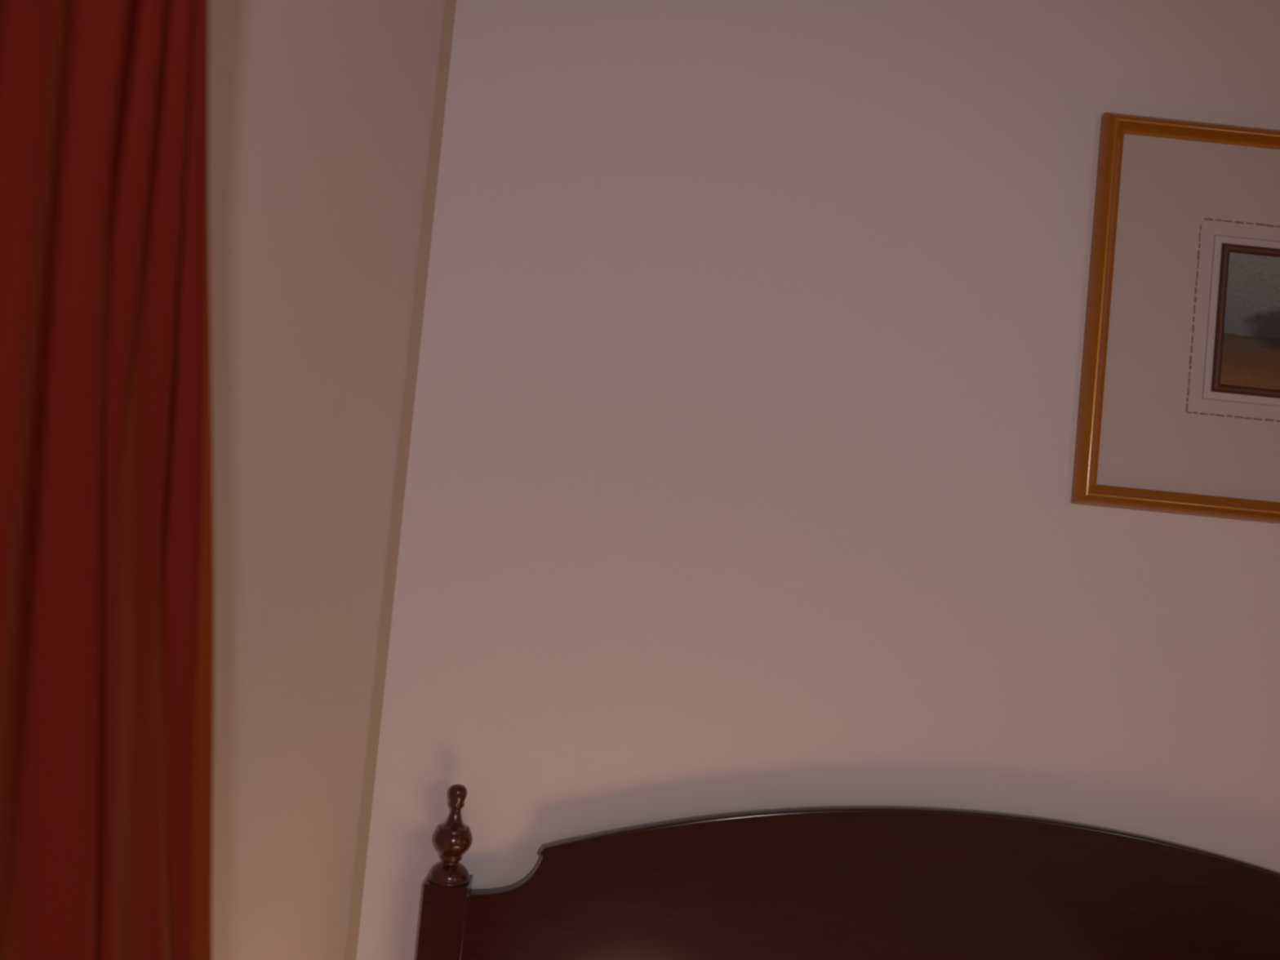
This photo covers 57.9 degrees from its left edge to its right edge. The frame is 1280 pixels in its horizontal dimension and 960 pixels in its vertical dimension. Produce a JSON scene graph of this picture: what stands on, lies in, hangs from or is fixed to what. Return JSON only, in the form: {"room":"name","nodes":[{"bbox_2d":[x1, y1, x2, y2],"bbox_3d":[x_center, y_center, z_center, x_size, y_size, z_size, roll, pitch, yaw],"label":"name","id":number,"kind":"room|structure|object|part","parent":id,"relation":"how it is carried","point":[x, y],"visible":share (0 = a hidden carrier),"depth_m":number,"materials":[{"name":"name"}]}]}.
{"room":"bedroom","nodes":[
{"label":"bedroom","id":0,"kind":"room"},
{"bbox_2d":[208,0,445,959],"bbox_3d":[-0.432,0.180,-0.117,0.100,2.750,4.000,6,-3,-1],"label":"wall","id":1,"kind":"structure","parent":0,"point":[321,112],"depth_m":1.34,"materials":[{"name":"paint"}]},
{"bbox_2d":[355,0,1279,959],"bbox_3d":[1.447,0.451,1.964,3.965,2.750,0.100,6,-3,-1],"label":"wall","id":2,"kind":"structure","parent":0,"point":[740,459],"depth_m":1.91,"materials":[{"name":"paint"}]},
{"bbox_2d":[345,0,456,959],"bbox_3d":[-0.417,0.269,1.881,0.017,2.750,0.002,6,-3,-1],"label":"trim","id":3,"kind":"structure","parent":2,"relation":"attached to","point":[450,6],"depth_m":1.89,"materials":[{"name":"white paint"}]},
{"bbox_2d":[1071,111,1279,523],"bbox_3d":[1.154,-0.249,1.922,0.823,0.654,0.031,6,-3,-1],"label":"framed picture","id":4,"kind":"object","parent":2,"relation":"attached to","point":[1179,411],"visible":1,"depth_m":1.92,"materials":[{"name":"brown wood"}]},
{"bbox_3d":[1.154,-0.250,1.921,0.400,0.248,0.012,6,-2,-1],"label":"frame","id":5,"kind":"part","parent":4,"relation":"part of","materials":[{"name":"brown metal"}]},
{"bbox_2d":[1220,252,1279,390],"bbox_3d":[1.154,-0.250,1.923,0.380,0.228,0.004,6,-2,-1],"label":"print","id":6,"kind":"object","parent":4,"relation":"attached to","point":[1250,282],"depth_m":1.92},
{"bbox_3d":[1.627,-1.052,-0.021,3.965,0.100,4.200,6,-3,-1],"label":"ceiling","id":7,"kind":"structure","parent":0,"visible":0},
{"bbox_2d":[0,0,213,959],"bbox_3d":[-0.316,0.205,0.441,0.115,2.730,1.073,6,-3,-1],"label":"curtain","id":8,"kind":"object","parent":7,"relation":"hanging from","point":[107,551],"visible":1,"depth_m":0.60,"materials":[{"name":"fabric"}]},
{"bbox_3d":[1.355,1.783,-0.145,3.965,0.100,4.200,6,-3,-1],"label":"floor","id":9,"kind":"structure","parent":0,"visible":0},
{"bbox_2d":[416,783,1279,959],"bbox_3d":[0.524,1.086,0.754,1.761,1.206,2.214,6,-3,-1],"label":"bed","id":10,"kind":"object","parent":9,"relation":"on","point":[826,882],"visible":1,"depth_m":1.82,"materials":[{"name":"brown wood"}]}
]}

